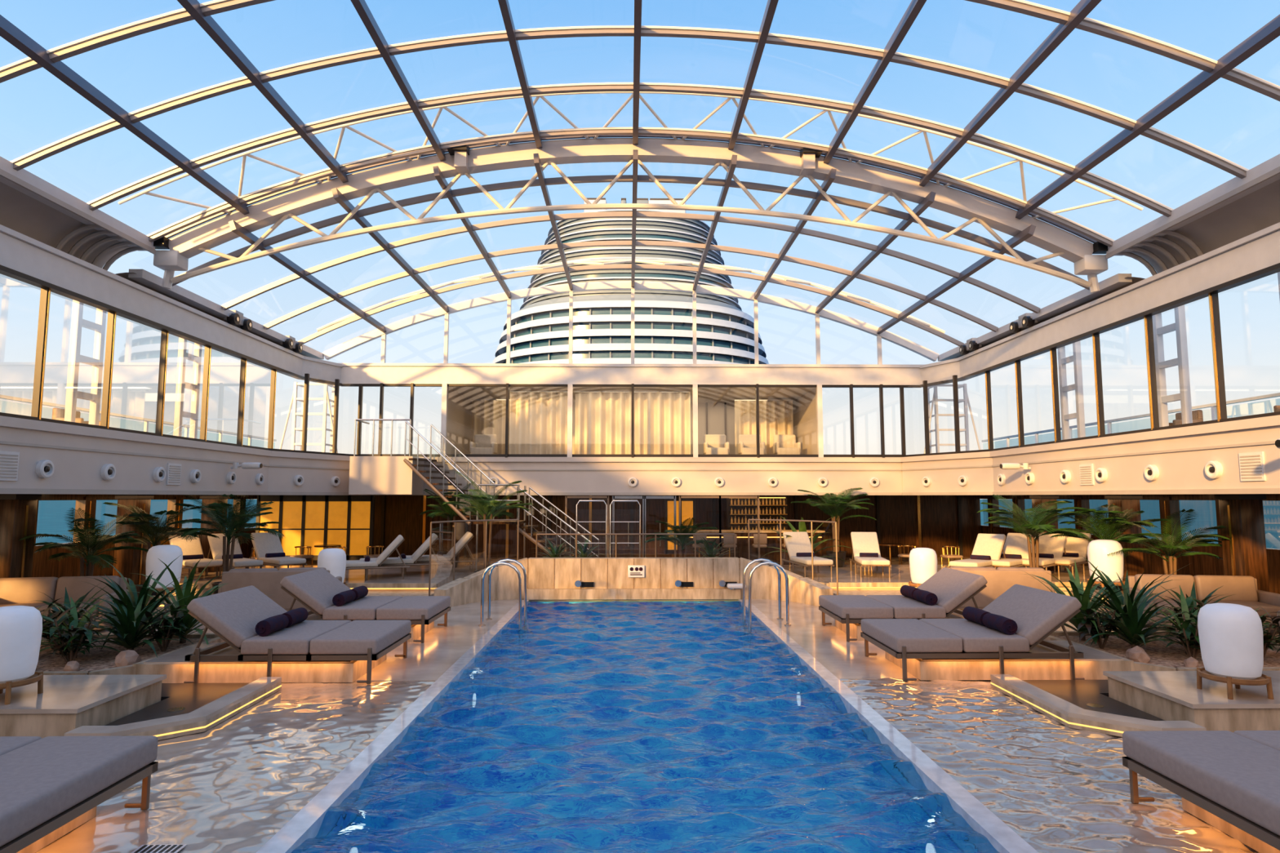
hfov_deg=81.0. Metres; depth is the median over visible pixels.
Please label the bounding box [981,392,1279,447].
glass balustrade
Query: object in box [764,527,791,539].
banana plant
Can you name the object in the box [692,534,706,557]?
bar stool
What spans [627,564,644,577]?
sign
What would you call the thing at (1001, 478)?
wall spotlight
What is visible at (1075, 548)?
sun lounger
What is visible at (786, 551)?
banana plant
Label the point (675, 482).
wall spotlight
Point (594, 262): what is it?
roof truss
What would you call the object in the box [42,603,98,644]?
bush
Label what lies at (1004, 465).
security camera
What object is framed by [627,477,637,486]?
wall spotlight
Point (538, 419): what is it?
curtain
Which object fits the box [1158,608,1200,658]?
bush
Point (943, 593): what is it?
daybed
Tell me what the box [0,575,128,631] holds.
sofa
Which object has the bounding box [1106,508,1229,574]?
potted palm
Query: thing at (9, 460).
air vent
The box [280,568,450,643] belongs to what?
daybed
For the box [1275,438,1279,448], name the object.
security camera
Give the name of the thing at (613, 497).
door
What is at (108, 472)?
wall spotlight
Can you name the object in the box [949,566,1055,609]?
planter
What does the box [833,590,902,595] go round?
step
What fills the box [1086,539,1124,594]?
lantern
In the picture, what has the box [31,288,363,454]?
window frame
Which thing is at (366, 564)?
sun lounger
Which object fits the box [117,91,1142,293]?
roof truss
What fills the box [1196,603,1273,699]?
lantern
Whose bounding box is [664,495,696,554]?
screen
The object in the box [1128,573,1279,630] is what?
sofa
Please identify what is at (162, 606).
plinth
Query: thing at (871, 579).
wall
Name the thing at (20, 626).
lantern
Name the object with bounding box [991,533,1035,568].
sun lounger
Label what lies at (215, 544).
sun lounger
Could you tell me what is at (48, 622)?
bush
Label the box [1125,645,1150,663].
rock
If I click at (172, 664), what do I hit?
stone plinth
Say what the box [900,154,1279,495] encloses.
wall
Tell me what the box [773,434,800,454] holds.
armchair
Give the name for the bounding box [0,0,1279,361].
glass roof
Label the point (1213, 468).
wall spotlight
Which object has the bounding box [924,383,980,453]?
ladder
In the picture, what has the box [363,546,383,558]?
dining chair
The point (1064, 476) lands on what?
wall spotlight
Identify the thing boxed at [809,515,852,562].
banana plant
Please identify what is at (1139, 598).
yucca plant
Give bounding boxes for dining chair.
[250,548,265,565]
[289,546,313,565]
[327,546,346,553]
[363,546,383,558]
[897,545,915,564]
[940,546,963,564]
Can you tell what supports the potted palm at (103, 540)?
on the floor
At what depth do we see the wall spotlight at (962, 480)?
19.66 m
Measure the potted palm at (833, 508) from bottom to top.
2.178 m
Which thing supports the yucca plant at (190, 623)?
in the planter bed at (100, 661)
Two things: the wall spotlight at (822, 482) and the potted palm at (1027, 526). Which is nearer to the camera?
the potted palm at (1027, 526)
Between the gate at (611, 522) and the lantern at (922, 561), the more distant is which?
the gate at (611, 522)
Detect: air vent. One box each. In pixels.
[0,450,19,480]
[166,462,182,484]
[1079,463,1094,485]
[1238,451,1266,481]
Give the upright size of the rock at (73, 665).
0.159 m
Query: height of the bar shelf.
2.200 m
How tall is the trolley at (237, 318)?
0.370 m
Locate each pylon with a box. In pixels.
[64,299,106,425]
[173,337,202,438]
[1057,341,1085,439]
[1151,304,1192,426]
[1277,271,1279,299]
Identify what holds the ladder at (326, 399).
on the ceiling
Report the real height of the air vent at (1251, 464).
0.420 m
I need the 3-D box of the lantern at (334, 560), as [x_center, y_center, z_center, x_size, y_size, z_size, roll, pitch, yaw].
[-6.578,3.089,15.983,0.630,0.971,0.630,0,-5,-1]
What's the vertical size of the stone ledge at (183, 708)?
0.140 m
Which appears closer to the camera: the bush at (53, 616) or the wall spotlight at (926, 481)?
the bush at (53, 616)
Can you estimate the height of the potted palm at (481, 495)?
2.819 m
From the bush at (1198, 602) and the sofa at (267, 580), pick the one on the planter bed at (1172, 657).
the bush at (1198, 602)
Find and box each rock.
[63,660,79,671]
[114,649,141,666]
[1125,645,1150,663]
[1183,657,1198,666]
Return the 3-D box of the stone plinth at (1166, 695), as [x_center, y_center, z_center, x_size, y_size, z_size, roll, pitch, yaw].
[6.137,2.765,7.545,2.130,0.300,1.310,0,-5,-1]
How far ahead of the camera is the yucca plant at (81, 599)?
10.74 m
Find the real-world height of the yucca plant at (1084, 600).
1.130 m
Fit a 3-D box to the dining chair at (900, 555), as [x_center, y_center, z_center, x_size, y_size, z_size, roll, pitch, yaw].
[7.981,3.931,22.365,0.514,0.742,0.482,-3,-6,28]
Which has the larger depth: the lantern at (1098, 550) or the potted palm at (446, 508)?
the potted palm at (446, 508)
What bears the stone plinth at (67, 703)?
on the floor
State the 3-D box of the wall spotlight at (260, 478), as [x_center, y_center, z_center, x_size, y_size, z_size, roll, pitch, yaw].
[-9.186,1.275,18.122,0.085,0.280,0.280,0,-5,-1]
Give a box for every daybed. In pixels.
[0,735,158,852]
[183,585,411,684]
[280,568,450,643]
[818,567,986,641]
[860,584,1084,682]
[1122,730,1279,850]
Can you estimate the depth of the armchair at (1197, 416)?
16.14 m
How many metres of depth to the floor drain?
4.68 m
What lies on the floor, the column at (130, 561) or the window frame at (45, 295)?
the column at (130, 561)
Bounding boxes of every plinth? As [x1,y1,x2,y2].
[0,674,166,738]
[16,806,96,852]
[133,643,386,683]
[146,595,200,622]
[305,613,434,641]
[835,612,964,640]
[884,640,1133,679]
[1071,590,1124,614]
[1102,670,1279,732]
[1182,797,1279,852]
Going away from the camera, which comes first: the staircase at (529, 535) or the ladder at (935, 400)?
the staircase at (529, 535)
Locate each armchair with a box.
[51,407,100,425]
[469,434,497,453]
[702,434,729,454]
[737,434,764,454]
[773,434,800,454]
[1168,409,1203,426]
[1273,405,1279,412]
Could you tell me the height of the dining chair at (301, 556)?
0.742 m
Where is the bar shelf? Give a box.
[726,496,787,529]
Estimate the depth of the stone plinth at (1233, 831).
4.89 m
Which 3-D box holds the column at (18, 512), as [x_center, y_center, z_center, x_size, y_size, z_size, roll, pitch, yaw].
[-10.983,2.299,13.076,0.500,2.260,0.580,0,-5,-1]
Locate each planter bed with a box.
[35,633,224,675]
[1044,631,1279,671]
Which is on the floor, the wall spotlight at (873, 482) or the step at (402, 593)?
the step at (402, 593)
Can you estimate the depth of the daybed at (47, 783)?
4.69 m
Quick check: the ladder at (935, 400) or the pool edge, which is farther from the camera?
the ladder at (935, 400)
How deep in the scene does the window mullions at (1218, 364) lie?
14.79 m
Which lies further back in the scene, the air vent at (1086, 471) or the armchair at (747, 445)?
the armchair at (747, 445)
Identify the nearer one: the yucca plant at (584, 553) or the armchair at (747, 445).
the yucca plant at (584, 553)
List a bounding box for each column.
[0,493,41,577]
[112,494,154,589]
[198,494,230,572]
[1029,494,1060,570]
[1104,494,1144,591]
[1214,493,1269,591]
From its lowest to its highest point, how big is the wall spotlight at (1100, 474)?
0.280 m
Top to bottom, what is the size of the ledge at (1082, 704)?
0.140 m
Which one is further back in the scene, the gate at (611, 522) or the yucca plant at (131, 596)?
the gate at (611, 522)
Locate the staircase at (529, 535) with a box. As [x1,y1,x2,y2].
[403,421,599,570]
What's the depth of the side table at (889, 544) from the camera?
23.20 m
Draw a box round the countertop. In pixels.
[675,529,825,564]
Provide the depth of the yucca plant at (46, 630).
9.83 m
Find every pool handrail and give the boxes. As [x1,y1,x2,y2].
[478,558,527,628]
[742,558,791,627]
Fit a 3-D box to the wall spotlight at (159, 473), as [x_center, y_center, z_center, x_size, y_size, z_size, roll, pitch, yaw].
[-9.126,0.912,14.239,0.085,0.280,0.280,0,-5,-1]
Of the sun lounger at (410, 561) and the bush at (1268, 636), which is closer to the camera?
the bush at (1268, 636)
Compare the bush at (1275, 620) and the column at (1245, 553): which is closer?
the bush at (1275, 620)
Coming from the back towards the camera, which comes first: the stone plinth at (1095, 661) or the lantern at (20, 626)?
the stone plinth at (1095, 661)
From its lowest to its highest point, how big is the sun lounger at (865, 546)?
1.005 m
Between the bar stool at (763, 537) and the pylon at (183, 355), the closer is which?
the pylon at (183, 355)
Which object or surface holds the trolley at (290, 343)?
attached to the wall at (51, 238)
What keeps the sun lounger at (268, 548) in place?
on the wall at (416, 577)
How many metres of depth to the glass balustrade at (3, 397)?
21.81 m
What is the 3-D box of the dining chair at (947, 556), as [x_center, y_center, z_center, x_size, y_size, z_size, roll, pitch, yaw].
[9.179,3.905,22.086,0.514,0.742,0.482,1,-5,-7]
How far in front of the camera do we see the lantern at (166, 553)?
13.48 m
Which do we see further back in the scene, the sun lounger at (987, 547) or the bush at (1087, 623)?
the sun lounger at (987, 547)
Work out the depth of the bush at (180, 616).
9.95 m
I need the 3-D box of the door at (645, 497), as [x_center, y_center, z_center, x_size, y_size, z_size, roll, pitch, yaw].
[0.572,3.091,21.311,0.920,2.220,0.130,0,-5,-1]
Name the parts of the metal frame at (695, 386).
deck railing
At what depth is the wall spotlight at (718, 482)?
21.61 m
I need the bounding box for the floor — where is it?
[35,557,1279,852]
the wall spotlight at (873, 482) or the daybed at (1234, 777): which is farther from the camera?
the wall spotlight at (873, 482)
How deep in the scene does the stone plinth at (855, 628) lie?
11.89 m
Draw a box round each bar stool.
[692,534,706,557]
[722,533,737,557]
[751,533,767,562]
[782,538,791,564]
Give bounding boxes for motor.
[726,583,746,589]
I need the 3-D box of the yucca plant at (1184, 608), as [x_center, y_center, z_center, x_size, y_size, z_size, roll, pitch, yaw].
[7.138,2.556,9.803,1.326,0.878,1.333,0,-5,-1]
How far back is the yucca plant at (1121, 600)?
10.79 m
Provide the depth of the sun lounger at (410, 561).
18.23 m
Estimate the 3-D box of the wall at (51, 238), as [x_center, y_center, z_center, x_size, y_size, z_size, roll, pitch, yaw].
[-8.788,-1.581,8.431,2.038,4.640,26.759,0,-5,-1]
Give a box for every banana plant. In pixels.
[762,546,787,556]
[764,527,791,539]
[786,516,806,532]
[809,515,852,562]
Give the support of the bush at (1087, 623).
on the planter bed at (1172, 657)
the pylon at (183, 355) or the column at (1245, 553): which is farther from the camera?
the pylon at (183, 355)
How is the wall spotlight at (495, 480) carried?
attached to the wall at (548, 476)
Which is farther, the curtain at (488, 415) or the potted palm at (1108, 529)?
the curtain at (488, 415)
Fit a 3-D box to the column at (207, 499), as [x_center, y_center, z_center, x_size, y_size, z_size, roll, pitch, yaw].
[-11.081,2.896,19.448,0.500,2.260,0.580,0,-5,-1]
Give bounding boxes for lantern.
[0,605,43,704]
[146,544,182,599]
[317,548,346,585]
[908,547,937,587]
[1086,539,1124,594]
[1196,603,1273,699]
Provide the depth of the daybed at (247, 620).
9.03 m
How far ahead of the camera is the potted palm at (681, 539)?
18.28 m
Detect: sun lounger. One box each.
[168,534,222,578]
[204,533,264,576]
[247,532,306,568]
[345,534,409,580]
[360,533,444,577]
[398,531,479,574]
[782,531,834,577]
[849,532,891,577]
[947,533,1005,568]
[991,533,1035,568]
[1021,532,1070,576]
[1041,532,1091,575]
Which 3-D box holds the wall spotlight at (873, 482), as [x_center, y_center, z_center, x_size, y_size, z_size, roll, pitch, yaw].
[6.788,1.611,21.708,0.280,0.280,0.085,0,-5,-1]
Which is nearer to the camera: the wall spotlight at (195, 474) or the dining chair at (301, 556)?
the wall spotlight at (195, 474)
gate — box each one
[575,500,607,557]
[609,500,640,557]
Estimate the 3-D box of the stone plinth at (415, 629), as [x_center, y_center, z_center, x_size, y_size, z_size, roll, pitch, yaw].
[-4.768,3.217,12.021,2.600,0.235,1.260,0,-5,-1]
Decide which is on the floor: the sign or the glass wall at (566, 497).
the glass wall at (566, 497)
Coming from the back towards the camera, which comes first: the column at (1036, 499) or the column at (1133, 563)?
the column at (1036, 499)
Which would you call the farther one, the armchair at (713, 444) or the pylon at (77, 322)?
the armchair at (713, 444)
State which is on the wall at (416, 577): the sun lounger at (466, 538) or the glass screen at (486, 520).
the sun lounger at (466, 538)
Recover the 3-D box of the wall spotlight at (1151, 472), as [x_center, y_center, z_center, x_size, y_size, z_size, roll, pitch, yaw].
[8.948,0.807,13.120,0.085,0.280,0.280,0,-5,-1]
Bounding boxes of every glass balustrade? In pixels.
[0,394,276,445]
[535,533,735,557]
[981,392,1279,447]
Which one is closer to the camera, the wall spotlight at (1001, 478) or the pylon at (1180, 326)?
the pylon at (1180, 326)
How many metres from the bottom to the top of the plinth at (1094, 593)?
0.350 m
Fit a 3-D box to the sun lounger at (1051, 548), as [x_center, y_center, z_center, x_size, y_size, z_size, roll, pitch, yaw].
[9.945,3.156,18.502,1.960,1.005,0.704,5,-7,-44]
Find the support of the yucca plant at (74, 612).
on the planter bed at (100, 661)
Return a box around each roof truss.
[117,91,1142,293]
[316,258,945,333]
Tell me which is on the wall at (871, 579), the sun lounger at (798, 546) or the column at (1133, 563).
the sun lounger at (798, 546)
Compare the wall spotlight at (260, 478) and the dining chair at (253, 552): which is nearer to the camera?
the wall spotlight at (260, 478)
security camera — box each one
[230,462,262,469]
[1000,462,1031,469]
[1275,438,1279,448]
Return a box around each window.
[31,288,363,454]
[35,499,1279,549]
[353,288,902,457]
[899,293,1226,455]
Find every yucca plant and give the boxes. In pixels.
[27,583,110,627]
[37,605,53,646]
[39,596,119,658]
[41,555,221,644]
[52,589,192,657]
[100,555,255,644]
[529,537,575,557]
[560,536,604,557]
[684,536,733,557]
[1018,560,1165,643]
[1071,573,1192,650]
[1084,557,1128,631]
[1124,564,1187,628]
[1139,586,1199,655]
[1151,581,1234,628]
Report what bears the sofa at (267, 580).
on the floor
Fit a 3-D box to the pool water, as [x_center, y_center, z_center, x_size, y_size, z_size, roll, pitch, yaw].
[-0.023,3.116,9.110,4.480,0.177,13.880,0,-5,-1]
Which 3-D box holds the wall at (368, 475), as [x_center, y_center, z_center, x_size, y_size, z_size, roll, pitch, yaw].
[-7.051,1.379,20.947,1.700,1.040,1.180,0,-5,-1]
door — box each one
[612,496,644,557]
[644,496,676,557]
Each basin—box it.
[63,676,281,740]
[528,600,738,603]
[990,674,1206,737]
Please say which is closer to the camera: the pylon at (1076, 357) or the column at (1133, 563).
the column at (1133, 563)
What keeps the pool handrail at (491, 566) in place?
on the floor
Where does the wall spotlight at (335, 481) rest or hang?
attached to the wall at (51, 238)
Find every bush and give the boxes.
[40,597,82,648]
[40,605,105,662]
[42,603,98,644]
[139,604,189,651]
[1077,605,1121,648]
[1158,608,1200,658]
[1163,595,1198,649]
[1176,598,1204,612]
[1258,605,1279,653]
[1259,617,1279,657]
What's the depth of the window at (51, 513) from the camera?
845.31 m
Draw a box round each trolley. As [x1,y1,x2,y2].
[223,310,252,330]
[280,335,302,352]
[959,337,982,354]
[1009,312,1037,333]
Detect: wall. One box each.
[0,156,360,495]
[31,493,264,577]
[164,564,498,595]
[340,363,921,495]
[348,456,424,494]
[373,495,981,558]
[433,557,833,606]
[446,386,817,454]
[564,496,759,562]
[768,564,1093,595]
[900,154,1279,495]
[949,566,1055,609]
[979,493,1279,594]
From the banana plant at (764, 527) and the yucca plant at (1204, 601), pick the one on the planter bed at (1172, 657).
the yucca plant at (1204, 601)
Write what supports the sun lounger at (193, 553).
on the wall at (416, 577)
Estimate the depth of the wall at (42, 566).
17.46 m
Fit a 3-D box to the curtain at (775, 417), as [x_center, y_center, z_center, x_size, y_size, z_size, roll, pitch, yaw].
[4.094,0.194,24.757,1.900,2.190,0.237,0,-5,-1]
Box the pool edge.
[256,599,1038,852]
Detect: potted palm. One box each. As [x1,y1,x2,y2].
[18,507,148,576]
[102,502,218,597]
[166,493,285,594]
[420,481,483,568]
[441,471,533,572]
[644,517,719,557]
[791,487,875,567]
[977,494,1097,567]
[1040,504,1173,591]
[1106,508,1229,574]
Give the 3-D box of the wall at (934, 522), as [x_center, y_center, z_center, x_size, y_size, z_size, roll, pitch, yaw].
[-0.261,3.342,24.745,25.800,2.360,6.100,0,-5,-1]
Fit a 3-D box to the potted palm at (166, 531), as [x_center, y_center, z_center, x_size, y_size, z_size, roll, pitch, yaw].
[-9.839,2.601,15.402,2.088,2.092,2.214,3,-6,-29]
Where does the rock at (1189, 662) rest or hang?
on the planter bed at (1172, 657)
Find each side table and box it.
[314,544,341,548]
[878,542,902,564]
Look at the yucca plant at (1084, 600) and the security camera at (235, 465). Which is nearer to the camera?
the yucca plant at (1084, 600)
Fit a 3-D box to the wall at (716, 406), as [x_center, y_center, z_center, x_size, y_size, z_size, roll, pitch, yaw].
[-0.276,0.080,26.055,16.000,2.900,8.100,0,-5,-1]
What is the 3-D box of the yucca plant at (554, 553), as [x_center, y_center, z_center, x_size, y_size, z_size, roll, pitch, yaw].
[-2.025,3.050,18.333,1.419,0.745,1.339,0,-5,-1]
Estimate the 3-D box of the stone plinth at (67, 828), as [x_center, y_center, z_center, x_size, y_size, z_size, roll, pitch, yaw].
[-5.053,2.518,4.548,2.600,0.235,1.260,0,-5,-1]
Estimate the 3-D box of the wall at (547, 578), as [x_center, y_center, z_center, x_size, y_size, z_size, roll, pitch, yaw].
[-0.124,3.254,15.765,8.037,0.860,1.600,0,-5,-1]
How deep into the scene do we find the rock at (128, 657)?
9.11 m
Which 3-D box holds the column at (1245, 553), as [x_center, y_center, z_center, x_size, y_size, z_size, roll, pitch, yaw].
[10.814,2.330,13.408,0.500,2.260,0.580,0,-5,-1]
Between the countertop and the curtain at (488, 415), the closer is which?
the countertop
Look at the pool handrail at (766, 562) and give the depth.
12.95 m
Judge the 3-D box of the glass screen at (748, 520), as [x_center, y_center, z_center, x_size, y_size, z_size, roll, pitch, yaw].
[3.332,2.867,16.126,0.329,1.698,2.341,5,-7,-41]
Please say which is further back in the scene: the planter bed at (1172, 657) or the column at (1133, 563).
the column at (1133, 563)
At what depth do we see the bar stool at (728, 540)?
22.24 m
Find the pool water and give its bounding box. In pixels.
[291,600,999,852]
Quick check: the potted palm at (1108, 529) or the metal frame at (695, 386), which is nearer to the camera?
the potted palm at (1108, 529)
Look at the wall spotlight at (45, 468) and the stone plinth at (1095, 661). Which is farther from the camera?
the wall spotlight at (45, 468)
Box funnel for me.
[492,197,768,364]
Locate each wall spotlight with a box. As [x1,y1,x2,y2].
[35,459,54,478]
[100,463,115,479]
[152,466,165,481]
[190,469,201,483]
[226,471,236,484]
[255,473,264,484]
[293,475,303,485]
[330,475,340,486]
[488,476,498,486]
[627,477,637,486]
[671,477,680,486]
[714,477,724,486]
[767,477,777,487]
[817,477,827,487]
[869,477,879,487]
[921,476,931,486]
[957,475,968,485]
[996,473,1005,484]
[1024,471,1034,484]
[1059,470,1071,483]
[1094,467,1107,482]
[1143,464,1159,480]
[1204,460,1222,478]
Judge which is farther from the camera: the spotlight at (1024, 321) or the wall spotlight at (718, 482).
the wall spotlight at (718, 482)
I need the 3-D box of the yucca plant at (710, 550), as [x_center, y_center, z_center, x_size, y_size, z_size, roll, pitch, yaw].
[1.730,3.080,18.372,1.382,0.807,1.288,-5,-7,44]
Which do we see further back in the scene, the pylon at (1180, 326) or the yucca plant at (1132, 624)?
the pylon at (1180, 326)
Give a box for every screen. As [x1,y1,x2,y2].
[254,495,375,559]
[428,519,519,595]
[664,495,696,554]
[747,519,838,595]
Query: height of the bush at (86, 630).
0.735 m
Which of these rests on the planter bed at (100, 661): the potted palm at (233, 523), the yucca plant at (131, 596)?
the yucca plant at (131, 596)
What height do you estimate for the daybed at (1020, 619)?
0.987 m
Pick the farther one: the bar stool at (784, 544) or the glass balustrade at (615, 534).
the bar stool at (784, 544)
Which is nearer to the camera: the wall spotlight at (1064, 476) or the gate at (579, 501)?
the wall spotlight at (1064, 476)
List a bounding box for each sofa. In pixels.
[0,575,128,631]
[217,567,342,611]
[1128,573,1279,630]
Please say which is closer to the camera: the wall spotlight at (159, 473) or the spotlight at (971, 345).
the wall spotlight at (159, 473)
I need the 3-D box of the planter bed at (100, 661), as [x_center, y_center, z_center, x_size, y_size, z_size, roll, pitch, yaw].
[-7.308,3.022,9.750,2.750,0.200,2.500,0,-5,-1]
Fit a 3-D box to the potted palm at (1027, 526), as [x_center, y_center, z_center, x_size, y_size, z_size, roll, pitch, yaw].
[8.433,2.565,15.863,2.229,2.251,2.416,-3,-6,30]
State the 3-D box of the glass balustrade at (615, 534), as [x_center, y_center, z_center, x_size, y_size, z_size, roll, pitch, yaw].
[-0.093,3.113,16.984,4.536,1.368,0.036,0,-5,-1]
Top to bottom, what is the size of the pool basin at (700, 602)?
1.250 m
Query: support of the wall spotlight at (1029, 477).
attached to the wall at (1227, 237)
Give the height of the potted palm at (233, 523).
2.253 m
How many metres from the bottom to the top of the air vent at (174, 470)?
0.420 m
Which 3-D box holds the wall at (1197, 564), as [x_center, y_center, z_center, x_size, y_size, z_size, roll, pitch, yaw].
[12.818,2.136,11.548,0.250,2.300,33.000,0,-5,-1]
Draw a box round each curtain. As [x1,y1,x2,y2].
[471,399,510,453]
[509,390,567,454]
[574,390,690,454]
[734,399,793,454]
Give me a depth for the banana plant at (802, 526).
20.01 m
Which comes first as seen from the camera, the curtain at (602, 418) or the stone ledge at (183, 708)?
the stone ledge at (183, 708)
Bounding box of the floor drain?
[131,844,186,852]
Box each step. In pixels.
[366,591,434,596]
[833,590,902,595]
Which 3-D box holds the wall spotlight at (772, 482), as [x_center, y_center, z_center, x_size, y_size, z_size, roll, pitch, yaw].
[3.839,1.607,21.663,0.280,0.280,0.085,0,-5,-1]
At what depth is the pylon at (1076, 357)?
18.18 m
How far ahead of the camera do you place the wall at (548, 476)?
21.75 m
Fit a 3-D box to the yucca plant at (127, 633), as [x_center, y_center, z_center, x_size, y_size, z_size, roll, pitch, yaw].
[-6.619,2.512,9.660,1.530,0.940,1.473,4,-7,-35]
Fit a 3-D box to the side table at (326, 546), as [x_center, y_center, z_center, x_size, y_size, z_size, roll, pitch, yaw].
[-9.430,3.953,22.588,0.760,0.740,0.760,0,-5,-1]
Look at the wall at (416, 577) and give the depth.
17.70 m
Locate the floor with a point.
(1061, 788)
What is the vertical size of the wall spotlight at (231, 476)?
0.280 m
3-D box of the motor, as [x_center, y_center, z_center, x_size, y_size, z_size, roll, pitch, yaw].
[2.071,3.436,16.103,0.400,0.120,0.200,0,-5,-1]
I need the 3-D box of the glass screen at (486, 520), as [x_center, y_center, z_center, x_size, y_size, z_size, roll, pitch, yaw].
[-3.589,2.857,16.021,0.329,1.698,2.341,-4,-7,40]
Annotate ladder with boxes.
[279,382,337,453]
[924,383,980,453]

